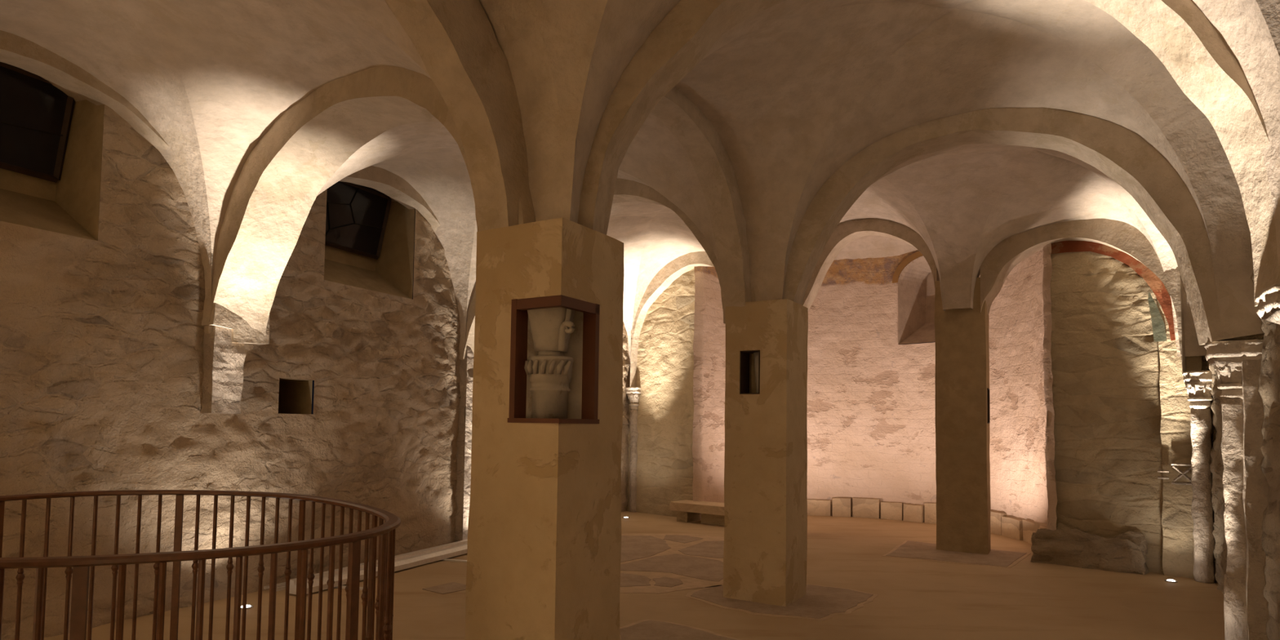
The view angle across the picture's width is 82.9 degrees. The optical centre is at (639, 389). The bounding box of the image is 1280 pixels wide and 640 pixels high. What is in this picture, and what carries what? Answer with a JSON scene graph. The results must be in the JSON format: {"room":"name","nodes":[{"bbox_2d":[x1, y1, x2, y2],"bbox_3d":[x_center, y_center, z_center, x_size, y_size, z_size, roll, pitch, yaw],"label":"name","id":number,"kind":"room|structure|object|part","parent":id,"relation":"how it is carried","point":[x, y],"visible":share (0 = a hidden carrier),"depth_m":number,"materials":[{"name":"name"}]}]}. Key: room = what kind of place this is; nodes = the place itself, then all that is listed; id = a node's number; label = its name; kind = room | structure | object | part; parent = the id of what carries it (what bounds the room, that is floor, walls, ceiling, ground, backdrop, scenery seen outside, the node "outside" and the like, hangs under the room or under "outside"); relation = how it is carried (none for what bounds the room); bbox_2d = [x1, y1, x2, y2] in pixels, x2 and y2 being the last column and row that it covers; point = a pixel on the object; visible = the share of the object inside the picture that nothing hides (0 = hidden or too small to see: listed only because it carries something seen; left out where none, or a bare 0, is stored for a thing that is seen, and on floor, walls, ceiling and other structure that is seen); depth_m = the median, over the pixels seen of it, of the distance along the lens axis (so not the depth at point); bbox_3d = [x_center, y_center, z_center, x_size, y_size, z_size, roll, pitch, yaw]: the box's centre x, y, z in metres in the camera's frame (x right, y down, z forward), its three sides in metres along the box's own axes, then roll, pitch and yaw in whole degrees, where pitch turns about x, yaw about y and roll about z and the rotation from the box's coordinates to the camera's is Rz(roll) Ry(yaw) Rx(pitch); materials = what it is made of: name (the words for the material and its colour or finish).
{"room":"church","nodes":[
{"label":"church","id":0,"kind":"room"},
{"bbox_2d":[0,104,630,639],"bbox_3d":[-3.160,-0.660,7.102,0.090,5.000,14.290,-1,-3,27],"label":"wall","id":1,"kind":"structure","parent":0,"point":[101,340],"depth_m":5.90,"materials":[{"name":"beige stone"}]},
{"bbox_2d":[0,62,104,240],"bbox_3d":[-4.532,-2.005,5.012,0.560,1.750,1.200,-1,-3,27],"label":"window","id":2,"kind":"structure","parent":1,"relation":"in","point":[51,142],"depth_m":5.43,"materials":[{"name":"paint"}]},
{"bbox_3d":[-4.655,-1.988,5.089,0.170,0.680,1.070,-1,-3,27],"label":"glass pane","id":3,"kind":"part","parent":2,"relation":"part of","materials":[{"name":"black glass"}]},
{"bbox_3d":[-4.655,-1.988,5.089,0.222,0.732,1.122,-1,-3,27],"label":"casement frame","id":4,"kind":"part","parent":2,"relation":"part of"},
{"bbox_2d":[0,30,269,344],"bbox_3d":[-4.221,-1.528,4.933,0.256,2.109,3.671,-1,-3,27],"label":"arch","id":5,"kind":"object","parent":1,"relation":"attached to","point":[15,51],"visible":0.33,"depth_m":5.22,"materials":[{"name":"stone"}]},
{"bbox_2d":[200,325,245,413],"bbox_3d":[-3.563,-0.183,6.186,0.188,0.770,0.292,-1,-3,27],"label":"stone respond","id":6,"kind":"object","parent":1,"relation":"attached to","point":[224,359],"visible":0.94,"depth_m":6.10,"materials":[{"name":"beige stone"}]},
{"bbox_2d":[278,377,312,413],"bbox_3d":[-3.514,0.067,7.033,0.570,0.330,0.379,-1,-3,31],"label":"wall niche","id":7,"kind":"object","parent":1,"relation":"attached to","point":[295,395],"visible":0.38,"depth_m":7.19,"materials":[{"name":"paint"}]},
{"bbox_2d":[201,165,440,331],"bbox_3d":[-2.807,-1.474,7.763,0.256,2.105,3.695,-1,-3,27],"label":"arch","id":8,"kind":"object","parent":1,"relation":"attached to","point":[383,180],"visible":0.19,"depth_m":7.70,"materials":[{"name":"stone"}]},
{"bbox_2d":[324,181,414,298],"bbox_3d":[-3.100,-1.889,7.877,0.560,1.670,1.210,-1,-3,27],"label":"window","id":9,"kind":"structure","parent":1,"relation":"in","point":[369,241],"depth_m":8.21,"materials":[{"name":"paint"}]},
{"bbox_3d":[-3.223,-1.912,7.957,0.170,0.680,1.080,-1,-3,27],"label":"glass pane","id":10,"kind":"part","parent":9,"relation":"part of","materials":[{"name":"black glass"}]},
{"bbox_3d":[-3.223,-1.912,7.957,0.222,0.732,1.132,-1,-3,27],"label":"casement frame","id":11,"kind":"part","parent":9,"relation":"part of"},
{"bbox_2d":[204,65,535,335],"bbox_3d":[-2.102,-1.406,5.320,3.990,1.859,0.497,-1,-3,36],"label":"stone arch","id":12,"kind":"object","parent":1,"relation":"attached to","point":[273,194],"visible":0.62,"depth_m":5.70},
{"bbox_2d":[44,511,1224,639],"bbox_3d":[-0.027,1.931,5.916,18.000,0.200,20.000,1,-3,0],"label":"floor","id":13,"kind":"structure","parent":0,"point":[917,599],"depth_m":6.33,"materials":[{"name":"beige stone"}]},
{"bbox_2d":[0,489,400,639],"bbox_3d":[-2.420,1.126,3.360,2.701,1.100,2.307,1,-3,0],"label":"railing","id":14,"kind":"object","parent":13,"relation":"on","point":[384,606],"visible":1,"depth_m":3.75,"materials":[{"name":"brown metal"}]},
{"bbox_3d":[-3.567,1.155,4.005,0.014,1.070,0.040,-1,-3,28],"label":"post","id":15,"kind":"part","parent":14,"relation":"part of","materials":[{"name":"brown metal"}]},
{"bbox_3d":[-1.796,1.099,2.296,0.040,1.070,0.014,2,-3,-18],"label":"post","id":16,"kind":"part","parent":14,"relation":"part of","materials":[{"name":"brown metal"}]},
{"bbox_3d":[-2.862,1.187,4.473,0.040,1.070,0.014,1,-3,-6],"label":"post","id":17,"kind":"part","parent":14,"relation":"part of","materials":[{"name":"brown metal"}]},
{"bbox_3d":[-2.412,0.591,3.385,2.701,0.028,2.307,1,-3,0],"label":"handrail","id":18,"kind":"part","parent":14,"relation":"part of","materials":[{"name":"brown metal"}]},
{"bbox_3d":[-2.008,1.190,4.275,0.040,1.070,0.014,-1,-3,32],"label":"post","id":19,"kind":"part","parent":14,"relation":"part of","materials":[{"name":"brown metal"}]},
{"bbox_3d":[-1.137,1.135,2.850,0.014,1.070,0.040,0,-3,20],"label":"post","id":20,"kind":"part","parent":14,"relation":"part of","materials":[{"name":"brown metal"}]},
{"bbox_3d":[-1.359,1.170,3.671,0.014,1.070,0.040,3,-3,-37],"label":"post","id":21,"kind":"part","parent":14,"relation":"part of","materials":[{"name":"brown metal"}]},
{"bbox_2d":[240,604,253,608],"bbox_3d":[-3.235,1.783,5.950,0.110,0.028,0.110,1,-3,0],"label":"floor light","id":22,"kind":"object","parent":13,"relation":"on","point":[248,606],"visible":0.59,"depth_m":5.94,"materials":[{"name":"metal"}]},
{"bbox_2d":[263,582,285,589],"bbox_3d":[-2.671,1.838,7.726,0.022,0.022,2.851,-1,-3,29],"label":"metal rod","id":23,"kind":"object","parent":13,"relation":"on","point":[283,583],"visible":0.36,"depth_m":6.58,"materials":[{"name":"metal"}]},
{"bbox_2d":[275,585,285,591],"bbox_3d":[-2.720,1.859,7.626,0.030,0.030,2.469,-1,-3,27],"label":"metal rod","id":24,"kind":"object","parent":13,"relation":"on","point":[281,588],"visible":0.14,"depth_m":6.56,"materials":[{"name":"metal"}]},
{"bbox_2d":[333,585,363,590],"bbox_3d":[-2.646,1.821,6.670,0.420,0.015,0.050,0,-3,15],"label":"strip","id":25,"kind":"object","parent":13,"relation":"on","point":[343,586],"visible":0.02,"depth_m":6.66,"materials":[{"name":"metal"}]},
{"bbox_2d":[288,539,467,594],"bbox_3d":[-2.513,1.796,7.531,0.170,0.120,2.562,0,-3,23],"label":"channel","id":26,"kind":"object","parent":13,"relation":"on","point":[411,559],"visible":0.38,"depth_m":7.65,"materials":[{"name":"stone"}]},
{"bbox_2d":[422,582,466,594],"bbox_3d":[-1.770,1.842,6.732,0.336,0.006,0.368,-1,-3,36],"label":"floor hatch","id":27,"kind":"object","parent":13,"relation":"on","point":[452,587],"visible":0.86,"depth_m":6.71,"materials":[{"name":"stone"}]},
{"bbox_2d":[440,558,466,562],"bbox_3d":[-2.007,1.895,8.038,0.420,0.015,0.050,0,-3,15],"label":"strip","id":28,"kind":"object","parent":13,"relation":"on","point":[446,559],"visible":0.64,"depth_m":8.03,"materials":[{"name":"metal"}]},
{"bbox_2d":[454,346,473,542],"bbox_3d":[-2.147,0.696,9.018,0.186,2.500,0.308,-1,-3,27],"label":"stone respond","id":29,"kind":"object","parent":13,"relation":"on","point":[464,442],"visible":0.59,"depth_m":8.90,"materials":[{"name":"beige stone"}]},
{"bbox_2d":[458,178,755,360],"bbox_3d":[-0.593,-1.393,7.994,4.319,2.029,0.321,-1,-3,36],"label":"stone arch","id":30,"kind":"object","parent":29,"relation":"on","point":[625,190],"visible":0.19,"depth_m":7.46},
{"bbox_2d":[464,217,623,639],"bbox_3d":[-0.515,0.434,4.054,0.618,2.600,0.619,-1,-3,31],"label":"square pillar","id":31,"kind":"structure","parent":13,"relation":"on","point":[544,555],"depth_m":3.84,"materials":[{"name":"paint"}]},
{"bbox_2d":[384,0,528,231],"bbox_3d":[-1.473,-1.613,2.943,0.253,1.664,3.203,-1,-3,33],"label":"stone arch","id":32,"kind":"object","parent":31,"relation":"on","point":[455,41],"visible":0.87,"depth_m":3.81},
{"bbox_2d":[507,294,599,423],"bbox_3d":[-0.455,-0.147,3.897,0.340,0.652,0.360,-1,-3,31],"label":"corner showcase","id":33,"kind":"object","parent":31,"relation":"on","point":[584,342],"visible":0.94,"depth_m":3.90,"materials":[{"name":"brown paint"}]},
{"bbox_2d":[524,306,575,418],"bbox_3d":[-0.468,-0.152,3.907,0.286,0.615,0.269,0,-3,12],"label":"fragment","id":34,"kind":"object","parent":33,"relation":"on","point":[549,372],"visible":0.97,"depth_m":3.83,"materials":[{"name":"grey stone"}]},
{"bbox_3d":[-0.459,0.167,3.883,0.340,0.024,0.360,-1,-3,31],"label":"frame sill","id":35,"kind":"part","parent":33,"relation":"part of","materials":[{"name":"brown paint"}]},
{"bbox_3d":[-0.464,-0.151,3.941,0.339,0.620,0.019,2,-3,-15],"label":"panel","id":36,"kind":"part","parent":33,"relation":"part of","materials":[{"name":"clear glass"}]},
{"bbox_2d":[626,386,640,511],"bbox_3d":[-0.102,1.057,12.882,0.292,2.200,0.312,-1,-3,33],"label":"engaged column","id":37,"kind":"structure","parent":13,"relation":"on","point":[633,393],"depth_m":12.81,"materials":[{"name":"stone"}]},
{"bbox_2d":[630,251,714,386],"bbox_3d":[0.882,-1.441,11.994,0.297,2.778,2.691,3,-4,-44],"label":"stone arch","id":38,"kind":"object","parent":37,"relation":"on","point":[673,270],"visible":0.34,"depth_m":12.45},
{"bbox_2d":[619,533,724,593],"bbox_3d":[0.408,1.960,8.467,1.959,0.013,3.665,1,-3,0],"label":"joint","id":39,"kind":"object","parent":13,"relation":"on","point":[689,583],"visible":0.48,"depth_m":7.43,"materials":[{"name":"beige stone"}]},
{"bbox_2d":[620,573,651,586],"bbox_3d":[-0.105,1.887,7.202,0.433,0.007,0.720,1,-3,0],"label":"paving slab","id":40,"kind":"object","parent":39,"relation":"on","point":[626,580],"visible":0.69,"depth_m":7.15,"materials":[{"name":"stone"}]},
{"bbox_2d":[620,535,671,562],"bbox_3d":[-0.015,1.974,9.018,0.810,0.007,2.044,1,-3,0],"label":"paving slab","id":41,"kind":"object","parent":39,"relation":"on","point":[633,547],"visible":0.75,"depth_m":9.12,"materials":[{"name":"stone"}]},
{"bbox_2d":[652,577,683,586],"bbox_3d":[0.272,1.888,7.120,0.295,0.007,0.447,1,-3,0],"label":"paving slab","id":42,"kind":"object","parent":39,"relation":"on","point":[662,581],"visible":1,"depth_m":7.12,"materials":[{"name":"stone"}]},
{"bbox_2d":[620,553,723,582],"bbox_3d":[0.480,1.931,7.976,1.245,0.007,1.188,-1,-3,26],"label":"paving slab","id":43,"kind":"object","parent":39,"relation":"on","point":[697,567],"visible":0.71,"depth_m":7.89,"materials":[{"name":"stone"}]},
{"bbox_2d":[663,534,703,543],"bbox_3d":[0.544,2.022,9.873,0.493,0.007,0.663,3,-4,-42],"label":"paving slab","id":44,"kind":"object","parent":39,"relation":"on","point":[682,539],"visible":1,"depth_m":9.84,"materials":[{"name":"stone"}]},
{"bbox_2d":[678,540,724,558],"bbox_3d":[0.862,1.989,9.083,0.789,0.007,1.306,1,-3,0],"label":"paving slab","id":45,"kind":"object","parent":39,"relation":"on","point":[704,548],"visible":0.66,"depth_m":8.96,"materials":[{"name":"stone"}]},
{"bbox_2d":[619,619,739,639],"bbox_3d":[0.297,1.805,5.198,1.014,0.013,1.118,1,-3,0],"label":"paving border","id":46,"kind":"object","parent":13,"relation":"on","point":[642,620],"visible":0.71,"depth_m":5.54,"materials":[{"name":"beige stone"}]},
{"bbox_2d":[619,620,736,639],"bbox_3d":[0.297,1.798,5.200,0.918,0.007,1.029,1,-3,0],"label":"paving slab","id":47,"kind":"object","parent":46,"relation":"on","point":[649,629],"visible":0.97,"depth_m":5.37,"materials":[{"name":"stone"}]},
{"bbox_2d":[669,499,724,525],"bbox_3d":[1.123,1.956,11.471,1.250,0.305,0.500,-1,-3,38],"label":"stone bench","id":48,"kind":"object","parent":13,"relation":"on","point":[712,513],"visible":0.57,"depth_m":11.41,"materials":[{"name":"beige stone"}]},
{"bbox_2d":[684,583,878,621],"bbox_3d":[1.274,1.884,6.594,1.451,0.013,1.434,-1,-3,37],"label":"paving border","id":49,"kind":"object","parent":13,"relation":"on","point":[860,605],"visible":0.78,"depth_m":6.15,"materials":[{"name":"beige stone"}]},
{"bbox_2d":[690,584,873,618],"bbox_3d":[1.274,1.877,6.599,1.347,0.007,1.344,-1,-3,37],"label":"paving slab","id":50,"kind":"object","parent":49,"relation":"on","point":[818,602],"visible":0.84,"depth_m":6.36,"materials":[{"name":"stone"}]},
{"bbox_2d":[723,298,808,606],"bbox_3d":[1.163,0.551,6.663,0.598,2.660,0.589,-1,-3,31],"label":"square pillar","id":51,"kind":"structure","parent":50,"relation":"on","point":[765,550],"depth_m":6.42,"materials":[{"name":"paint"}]},
{"bbox_2d":[650,87,751,308],"bbox_3d":[0.183,-1.593,5.564,0.257,1.817,3.189,-1,-3,33],"label":"stone arch","id":52,"kind":"object","parent":51,"relation":"on","point":[713,166],"visible":0.42,"depth_m":6.30,"materials":[{"name":"beige stone"}]},
{"bbox_2d":[739,350,759,394],"bbox_3d":[1.032,-0.152,6.558,0.188,0.390,0.210,-1,-3,31],"label":"niche","id":53,"kind":"object","parent":51,"relation":"attached to","point":[744,355],"visible":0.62,"depth_m":6.56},
{"bbox_2d":[753,351,758,393],"bbox_3d":[1.101,-0.150,6.557,0.150,0.370,0.150,1,-3,0],"label":"fragment","id":54,"kind":"object","parent":53,"relation":"in","point":[755,354],"visible":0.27,"depth_m":6.53,"materials":[{"name":"grey stone"}]},
{"bbox_2d":[807,499,830,515],"bbox_3d":[3.075,2.055,12.678,0.502,0.274,0.144,1,-3,4],"label":"block","id":55,"kind":"object","parent":13,"relation":"on","point":[815,507],"visible":0.78,"depth_m":12.62,"materials":[{"name":"beige stone"}]},
{"bbox_2d":[831,497,850,516],"bbox_3d":[3.499,2.035,12.595,0.325,0.320,0.166,0,-3,14],"label":"block","id":56,"kind":"object","parent":13,"relation":"on","point":[841,507],"visible":1,"depth_m":12.52,"materials":[{"name":"beige stone"}]},
{"bbox_2d":[852,497,879,518],"bbox_3d":[3.889,2.030,12.473,0.458,0.329,0.148,0,-3,25],"label":"block","id":57,"kind":"object","parent":13,"relation":"on","point":[861,507],"visible":1,"depth_m":12.42,"materials":[{"name":"beige stone"}]},
{"bbox_2d":[880,502,903,520],"bbox_3d":[4.271,2.044,12.268,0.369,0.292,0.148,-1,-3,33],"label":"block","id":58,"kind":"object","parent":13,"relation":"on","point":[889,510],"visible":0.97,"depth_m":12.21,"materials":[{"name":"beige stone"}]},
{"bbox_2d":[902,503,924,522],"bbox_3d":[4.557,2.042,12.037,0.325,0.282,0.178,-2,-4,41],"label":"block","id":59,"kind":"object","parent":13,"relation":"on","point":[912,513],"visible":0.96,"depth_m":11.97,"materials":[{"name":"beige stone"}]},
{"bbox_2d":[924,502,936,524],"bbox_3d":[4.848,2.010,11.750,0.139,0.327,0.458,3,-3,-38],"label":"block","id":60,"kind":"object","parent":13,"relation":"on","point":[930,509],"visible":0.38,"depth_m":11.80,"materials":[{"name":"beige stone"}]},
{"bbox_2d":[882,540,1030,568],"bbox_3d":[3.848,2.031,8.944,1.531,0.013,1.434,-1,-3,36],"label":"paving border","id":61,"kind":"object","parent":13,"relation":"on","point":[1024,556],"visible":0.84,"depth_m":8.58,"materials":[{"name":"beige stone"}]},
{"bbox_2d":[885,540,1026,566],"bbox_3d":[3.849,2.024,8.946,1.452,0.007,1.361,-1,-3,36],"label":"paving slab","id":62,"kind":"object","parent":61,"relation":"on","point":[913,549],"visible":0.89,"depth_m":8.83,"materials":[{"name":"stone"}]},
{"bbox_2d":[934,277,991,554],"bbox_3d":[4.145,0.322,9.318,0.610,3.450,0.410,-1,-3,31],"label":"square pillar","id":63,"kind":"structure","parent":62,"relation":"on","point":[962,433],"depth_m":9.13,"materials":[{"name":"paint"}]},
{"bbox_2d":[801,218,939,311],"bbox_3d":[3.110,-1.860,10.110,1.985,2.056,0.295,-1,-3,33],"label":"stone arch","id":64,"kind":"object","parent":63,"relation":"on","point":[845,233],"visible":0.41,"depth_m":10.08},
{"bbox_2d":[986,387,990,423],"bbox_3d":[4.361,0.204,9.184,0.110,0.440,0.180,-1,-3,31],"label":"niche","id":65,"kind":"object","parent":63,"relation":"attached to","point":[988,388],"visible":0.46,"depth_m":9.12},
{"bbox_2d":[990,510,1006,535],"bbox_3d":[5.299,1.976,10.822,0.166,0.320,0.458,2,-3,-15],"label":"block","id":66,"kind":"object","parent":13,"relation":"on","point":[995,517],"visible":0.55,"depth_m":10.70,"materials":[{"name":"beige stone"}]},
{"bbox_2d":[1001,516,1022,540],"bbox_3d":[5.372,1.975,10.352,0.174,0.279,0.458,1,-3,-4],"label":"block","id":67,"kind":"object","parent":13,"relation":"on","point":[1011,527],"visible":0.8,"depth_m":10.32,"materials":[{"name":"beige stone"}]},
{"bbox_2d":[1022,519,1035,544],"bbox_3d":[5.353,1.940,9.816,0.144,0.299,0.591,0,-3,10],"label":"block","id":68,"kind":"object","parent":13,"relation":"on","point":[1028,526],"visible":0.37,"depth_m":9.93,"materials":[{"name":"beige stone"}]},
{"bbox_2d":[1035,522,1047,532],"bbox_3d":[5.175,1.892,9.241,0.188,0.335,0.592,0,-3,23],"label":"block","id":69,"kind":"object","parent":13,"relation":"on","point":[1037,525],"visible":0.18,"depth_m":9.35,"materials":[{"name":"beige stone"}]},
{"bbox_2d":[1030,528,1149,574],"bbox_3d":[5.099,1.792,8.253,1.137,0.440,0.312,-1,-3,37],"label":"stone block","id":70,"kind":"object","parent":13,"relation":"on","point":[1126,553],"visible":1,"depth_m":8.14,"materials":[{"name":"grey stone"}]},
{"bbox_2d":[1164,579,1177,582],"bbox_3d":[5.493,1.978,7.499,0.110,0.028,0.110,1,-3,0],"label":"floor light","id":71,"kind":"object","parent":13,"relation":"on","point":[1166,580],"visible":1,"depth_m":7.47,"materials":[{"name":"metal"}]},
{"bbox_2d":[1156,282,1201,578],"bbox_3d":[5.849,-0.099,7.848,0.384,4.200,0.126,-1,-3,39],"label":"wall","id":72,"kind":"structure","parent":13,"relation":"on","point":[1177,522],"depth_m":7.80,"materials":[{"name":"beige stone"}]},
{"bbox_2d":[1147,291,1167,342],"bbox_3d":[5.668,-0.813,7.944,0.164,0.570,0.001,-1,-3,37],"label":"fresco","id":73,"kind":"object","parent":72,"relation":"attached to","point":[1157,324],"visible":1,"depth_m":7.94},
{"bbox_2d":[1142,268,1175,341],"bbox_3d":[5.704,-0.943,7.922,0.289,0.830,0.217,1,-3,0],"label":"fresco","id":74,"kind":"object","parent":72,"relation":"attached to","point":[1160,291],"visible":0.66,"depth_m":7.92},
{"bbox_2d":[1157,462,1191,484],"bbox_3d":[5.731,0.896,7.753,0.319,0.228,0.032,-1,-3,38],"label":"relief","id":75,"kind":"object","parent":72,"relation":"attached to","point":[1182,473],"visible":0.84,"depth_m":7.72,"materials":[{"name":"stone"}]},
{"bbox_2d":[1182,370,1215,583],"bbox_3d":[5.865,0.899,7.566,0.286,2.180,0.289,-1,-3,33],"label":"engaged column","id":76,"kind":"structure","parent":13,"relation":"on","point":[1197,383],"depth_m":7.51,"materials":[{"name":"stone"}]},
{"bbox_2d":[980,218,1186,371],"bbox_3d":[5.087,-1.548,8.482,2.031,2.775,0.296,-2,-4,45],"label":"stone arch","id":77,"kind":"object","parent":76,"relation":"on","point":[997,265],"visible":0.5,"depth_m":8.34,"materials":[{"name":"beige stone"}]},
{"bbox_2d":[1204,339,1263,639],"bbox_3d":[4.318,0.757,5.218,0.375,2.200,0.380,-1,-3,33],"label":"engaged column","id":78,"kind":"structure","parent":13,"relation":"on","point":[1227,357],"depth_m":5.17,"materials":[{"name":"stone"}]},
{"bbox_2d":[782,107,1263,345],"bbox_3d":[2.806,-1.393,6.018,3.690,2.136,0.336,0,-3,25],"label":"stone arch","id":79,"kind":"object","parent":78,"relation":"on","point":[1116,151],"visible":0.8,"depth_m":5.67,"materials":[{"name":"beige paint"}]},
{"bbox_2d":[1241,359,1270,639],"bbox_3d":[4.376,0.755,5.154,0.158,2.200,0.288,-1,-3,33],"label":"stone respond","id":80,"kind":"object","parent":13,"relation":"on","point":[1255,489],"visible":0.5,"depth_m":5.06,"materials":[{"name":"beige stone"}]},
{"bbox_2d":[1254,283,1279,324],"bbox_3d":[3.227,0.635,3.376,0.482,2.240,0.492,-1,-3,33],"label":"engaged column","id":81,"kind":"structure","parent":13,"relation":"on","point":[1268,300],"depth_m":3.46,"materials":[{"name":"stone"}]},
{"bbox_2d":[577,0,1279,306],"bbox_3d":[1.454,-1.590,3.925,4.098,2.298,0.322,0,-3,10],"label":"stone arch","id":82,"kind":"object","parent":81,"relation":"on","point":[1179,33],"visible":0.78,"depth_m":3.79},
{"bbox_2d":[0,0,1279,379],"bbox_3d":[0.266,-1.862,5.739,8.506,2.674,15.861,-1,-3,27],"label":"ceiling","id":83,"kind":"structure","parent":0,"point":[795,90],"depth_m":5.26,"materials":[{"name":"paint"}]},
{"bbox_2d":[626,268,702,516],"bbox_3d":[0.241,-0.352,12.633,2.077,5.000,0.046,-2,-4,43],"label":"wall","id":84,"kind":"structure","parent":0,"point":[665,353],"depth_m":12.41,"materials":[{"name":"beige stone"}]},
{"bbox_2d":[692,243,1057,530],"bbox_3d":[3.721,-0.244,11.236,5.260,4.750,2.601,-1,-4,40],"label":"wall","id":85,"kind":"structure","parent":0,"point":[871,397],"depth_m":12.17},
{"bbox_2d":[892,251,922,283],"bbox_3d":[4.780,-2.102,11.977,0.087,0.520,1.295,3,-4,-41],"label":"painted stripe","id":86,"kind":"object","parent":85,"relation":"attached to","point":[895,279],"visible":0.41,"depth_m":12.33,"materials":[{"name":"orange paint"}]},
{"bbox_2d":[897,255,935,344],"bbox_3d":[5.037,-1.508,12.181,0.713,1.480,1.111,3,-4,-41],"label":"niche","id":87,"kind":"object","parent":85,"relation":"in","point":[916,286],"depth_m":12.51,"materials":[{"name":"paint"}]},
{"bbox_2d":[1047,251,1213,573],"bbox_3d":[5.564,-0.488,8.163,1.742,5.000,0.047,-1,-3,37],"label":"wall","id":88,"kind":"structure","parent":0,"point":[1104,353],"depth_m":8.30,"materials":[{"name":"beige stone"}]},
{"bbox_2d":[1050,240,1148,277],"bbox_3d":[5.289,-1.518,8.390,0.807,0.530,0.607,1,-3,0],"label":"fresco","id":89,"kind":"object","parent":88,"relation":"attached to","point":[1140,268],"visible":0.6,"depth_m":8.38},
{"bbox_2d":[1207,271,1279,639],"bbox_3d":[3.093,-0.760,3.134,0.127,5.000,12.421,-1,-3,33],"label":"wall","id":90,"kind":"structure","parent":0,"point":[1269,375],"depth_m":4.91,"materials":[{"name":"beige stone"}]},
{"bbox_2d":[1217,333,1264,341],"bbox_3d":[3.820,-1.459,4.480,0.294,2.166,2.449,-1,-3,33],"label":"ledge","id":91,"kind":"object","parent":90,"relation":"attached to","point":[1260,336],"visible":0.07,"depth_m":5.15,"materials":[{"name":"brown stone"}]}
]}

